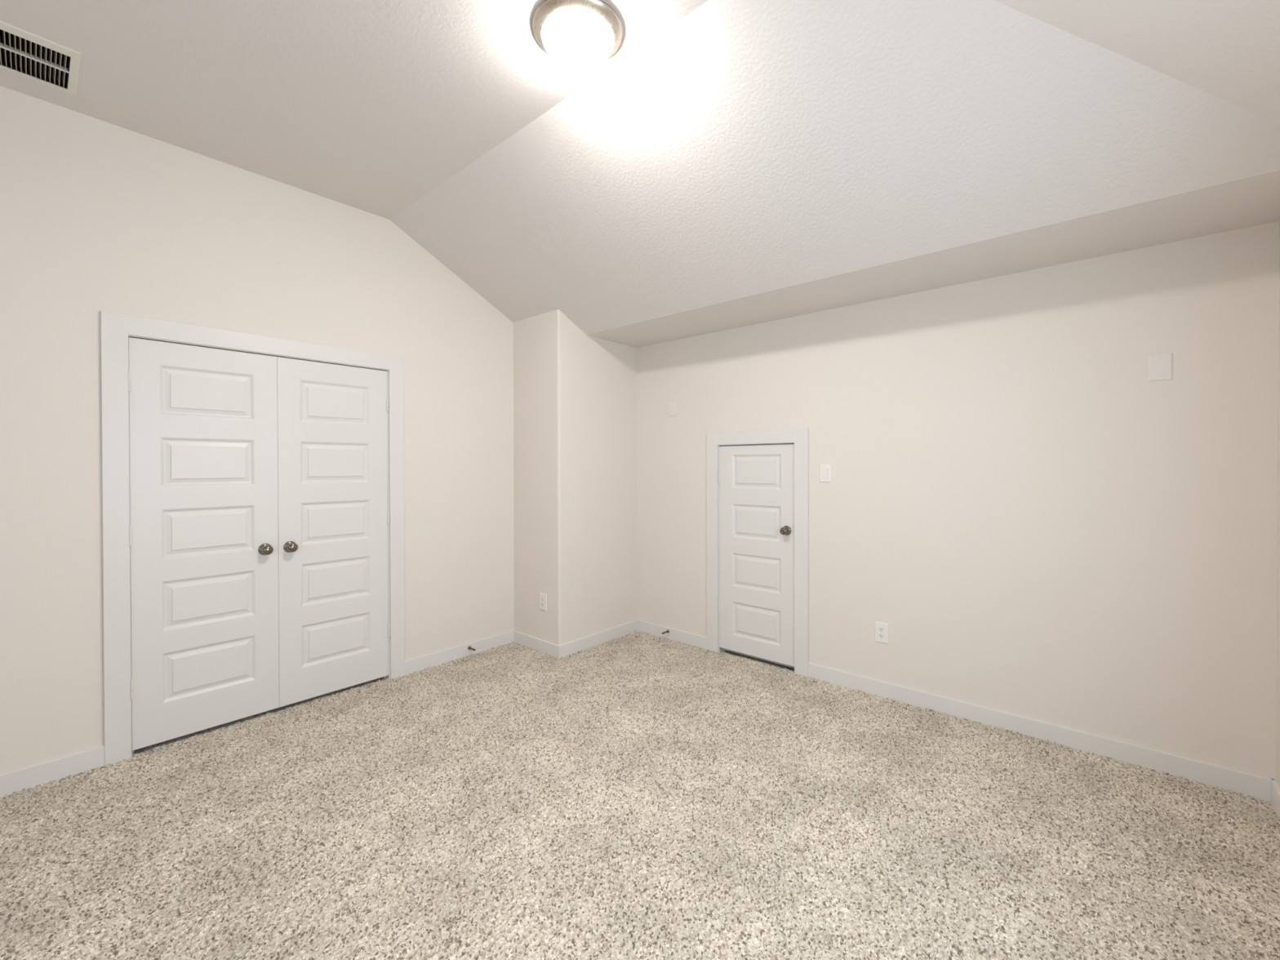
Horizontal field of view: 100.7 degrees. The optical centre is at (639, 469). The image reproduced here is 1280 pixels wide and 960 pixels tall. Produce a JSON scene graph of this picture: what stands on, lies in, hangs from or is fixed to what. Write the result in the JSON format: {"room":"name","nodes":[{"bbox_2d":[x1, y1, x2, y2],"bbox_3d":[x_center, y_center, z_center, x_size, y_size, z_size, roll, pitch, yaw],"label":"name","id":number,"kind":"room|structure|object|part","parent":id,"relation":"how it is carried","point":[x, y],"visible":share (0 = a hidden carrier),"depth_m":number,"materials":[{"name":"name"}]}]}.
{"room":"empty bedroom","nodes":[
{"label":"empty bedroom","id":0,"kind":"room"},
{"bbox_2d":[0,85,514,773],"bbox_3d":[-2.577,-0.144,2.540,0.120,3.116,4.692,0,1,41],"label":"wall","id":1,"kind":"structure","parent":0,"point":[96,215],"depth_m":2.64,"materials":[{"name":"paint"}]},
{"bbox_2d":[0,745,104,797],"bbox_3d":[-3.256,1.363,1.665,0.014,0.107,2.222,0,1,41],"label":"baseboard","id":2,"kind":"structure","parent":1,"relation":"attached to","point":[28,777],"depth_m":2.37,"materials":[{"name":"white paint"}]},
{"bbox_2d":[128,337,279,751],"bbox_3d":[-2.262,0.362,2.792,0.100,2.008,0.619,0,1,41],"label":"door","id":3,"kind":"structure","parent":1,"relation":"in","point":[203,527],"depth_m":2.78,"materials":[{"name":"white paint"}]},
{"bbox_3d":[-2.082,0.449,2.963,0.054,0.054,0.054,0,1,41],"label":"knob","id":4,"kind":"part","parent":3,"relation":"part of","materials":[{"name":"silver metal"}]},
{"bbox_2d":[100,310,404,765],"bbox_3d":[-2.105,0.327,3.072,0.138,2.154,1.424,0,1,41],"label":"door frame","id":5,"kind":"structure","parent":1,"relation":"attached to","point":[116,328],"depth_m":2.55,"materials":[{"name":"white paint"}]},
{"bbox_2d":[276,356,390,706],"bbox_3d":[-1.853,0.358,3.262,0.100,2.008,0.625,0,1,41],"label":"door","id":6,"kind":"structure","parent":1,"relation":"in","point":[334,625],"depth_m":3.25,"materials":[{"name":"white paint"}]},
{"bbox_3d":[-2.003,0.448,3.055,0.054,0.054,0.054,0,1,41],"label":"knob","id":7,"kind":"part","parent":6,"relation":"part of","materials":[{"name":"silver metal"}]},
{"bbox_2d":[404,630,513,674],"bbox_3d":[-1.298,1.344,3.916,0.014,0.107,0.896,0,1,41],"label":"baseboard","id":8,"kind":"structure","parent":1,"relation":"attached to","point":[428,660],"depth_m":3.86,"materials":[{"name":"white paint"}]},
{"bbox_2d":[513,309,636,644],"bbox_3d":[-0.526,0.079,4.479,0.673,2.635,0.985,0,1,41],"label":"wall","id":9,"kind":"structure","parent":0,"point":[575,392],"depth_m":4.11,"materials":[{"name":"paint"}]},
{"bbox_2d":[513,630,559,657],"bbox_3d":[-0.801,1.342,4.067,0.567,0.107,0.014,0,1,41],"label":"baseboard","id":10,"kind":"structure","parent":9,"relation":"attached to","point":[552,649],"depth_m":4.05,"materials":[{"name":"white paint"}]},
{"bbox_2d":[539,592,546,611],"bbox_3d":[-0.735,1.000,4.011,0.084,0.128,0.008,0,1,41],"label":"wall outlet","id":11,"kind":"object","parent":9,"relation":"attached to","point":[543,597],"visible":1,"depth_m":4.00,"materials":[{"name":"white plastic"}]},
{"bbox_2d":[559,619,637,658],"bbox_3d":[-0.308,1.340,4.212,0.014,0.107,0.879,0,1,41],"label":"baseboard","id":12,"kind":"structure","parent":9,"relation":"attached to","point":[590,641],"depth_m":4.17,"materials":[{"name":"white paint"}]},
{"bbox_2d":[0,631,1279,959],"bbox_3d":[-0.697,1.400,1.948,4.945,0.026,6.247,0,1,41],"label":"floor","id":13,"kind":"structure","parent":0,"point":[637,795],"depth_m":2.01,"materials":[{"name":"carpet"}]},
{"bbox_2d":[0,0,1279,347],"bbox_3d":[-0.672,-1.389,1.505,4.345,0.738,5.647,0,1,41],"label":"ceiling","id":14,"kind":"structure","parent":0,"point":[732,164],"depth_m":2.19,"materials":[{"name":"paint"}]},
{"bbox_2d":[0,20,80,94],"bbox_3d":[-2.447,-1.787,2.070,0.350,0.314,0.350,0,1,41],"label":"ceiling vent","id":15,"kind":"object","parent":14,"relation":"in","point":[22,51],"visible":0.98,"depth_m":2.15,"materials":[{"name":"white metal"}]},
{"bbox_2d":[532,0,622,71],"bbox_3d":[-0.231,-1.592,1.980,0.336,0.100,0.336,0,1,41],"label":"ceiling light","id":16,"kind":"object","parent":14,"relation":"attached to","point":[579,35],"visible":1,"depth_m":1.91,"materials":[{"name":"brushed nickel"},{"name":"frosted glass"}]},
{"bbox_2d":[636,221,1279,779],"bbox_3d":[1.386,0.152,3.390,3.702,2.498,0.120,0,1,41],"label":"wall","id":17,"kind":"structure","parent":0,"point":[1040,527],"depth_m":2.74,"materials":[{"name":"paint"}]},
{"bbox_2d":[637,619,706,649],"bbox_3d":[0.244,1.338,4.304,0.727,0.107,0.014,0,1,41],"label":"baseboard","id":18,"kind":"structure","parent":17,"relation":"attached to","point":[699,641],"depth_m":4.27,"materials":[{"name":"white paint"}]},
{"bbox_2d":[718,444,794,667],"bbox_3d":[0.813,0.590,3.795,0.606,1.527,0.100,0,1,41],"label":"door","id":19,"kind":"structure","parent":17,"relation":"in","point":[756,602],"depth_m":3.79,"materials":[{"name":"white paint"}]},
{"bbox_3d":[0.983,0.418,3.615,0.054,0.054,0.051,0,1,41],"label":"knob","id":20,"kind":"part","parent":19,"relation":"part of","materials":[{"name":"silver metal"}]},
{"bbox_2d":[706,427,808,677],"bbox_3d":[0.858,0.556,3.841,0.802,1.675,0.138,0,1,41],"label":"door frame","id":21,"kind":"structure","parent":17,"relation":"attached to","point":[799,437],"depth_m":3.64,"materials":[{"name":"white paint"}]},
{"bbox_2d":[819,464,831,482],"bbox_3d":[1.207,0.025,3.458,0.074,0.118,0.011,0,1,41],"label":"light switch","id":22,"kind":"object","parent":17,"relation":"attached to","point":[824,469],"visible":1,"depth_m":3.46,"materials":[{"name":"white plastic"}]},
{"bbox_2d":[875,621,888,644],"bbox_3d":[1.474,0.995,3.236,0.080,0.124,0.008,0,1,41],"label":"wall outlet","id":23,"kind":"object","parent":17,"relation":"attached to","point":[882,629],"visible":1,"depth_m":3.23,"materials":[{"name":"white plastic"}]},
{"bbox_2d":[878,626,884,631],"bbox_3d":[1.472,0.976,3.234,0.034,0.028,0.004,0,1,41],"label":"receptacle","id":24,"kind":"object","parent":23,"relation":"attached to","point":[880,628],"depth_m":3.23,"materials":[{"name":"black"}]},
{"bbox_2d":[878,633,884,638],"bbox_3d":[1.472,1.015,3.235,0.034,0.028,0.004,0,1,41],"label":"receptacle","id":25,"kind":"object","parent":23,"relation":"attached to","point":[880,635],"depth_m":3.23,"materials":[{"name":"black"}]},
{"bbox_2d":[808,662,1272,801],"bbox_3d":[1.887,1.346,2.876,2.023,0.107,0.014,0,1,41],"label":"baseboard","id":26,"kind":"structure","parent":17,"relation":"attached to","point":[1222,777],"depth_m":2.65,"materials":[{"name":"white paint"}]},
{"bbox_2d":[1147,352,1172,381],"bbox_3d":[2.385,-0.471,2.433,0.080,0.124,0.007,0,1,41],"label":"blank cover plate","id":27,"kind":"object","parent":17,"relation":"attached to","point":[1159,365],"visible":1,"depth_m":2.43,"materials":[{"name":"white paint"}]},
{"bbox_2d":[1275,220,1279,786],"bbox_3d":[0.885,0.163,0.084,0.120,2.523,5.527,0,1,41],"label":"wall","id":28,"kind":"structure","parent":0,"point":[1277,633],"depth_m":2.19,"materials":[{"name":"paint"}]},
{"bbox_2d":[1271,778,1279,818],"bbox_3d":[0.880,1.366,0.187,0.014,0.107,5.421,0,1,41],"label":"baseboard","id":29,"kind":"structure","parent":28,"relation":"attached to","point":[1275,788],"depth_m":2.16,"materials":[{"name":"white paint"}]}
]}

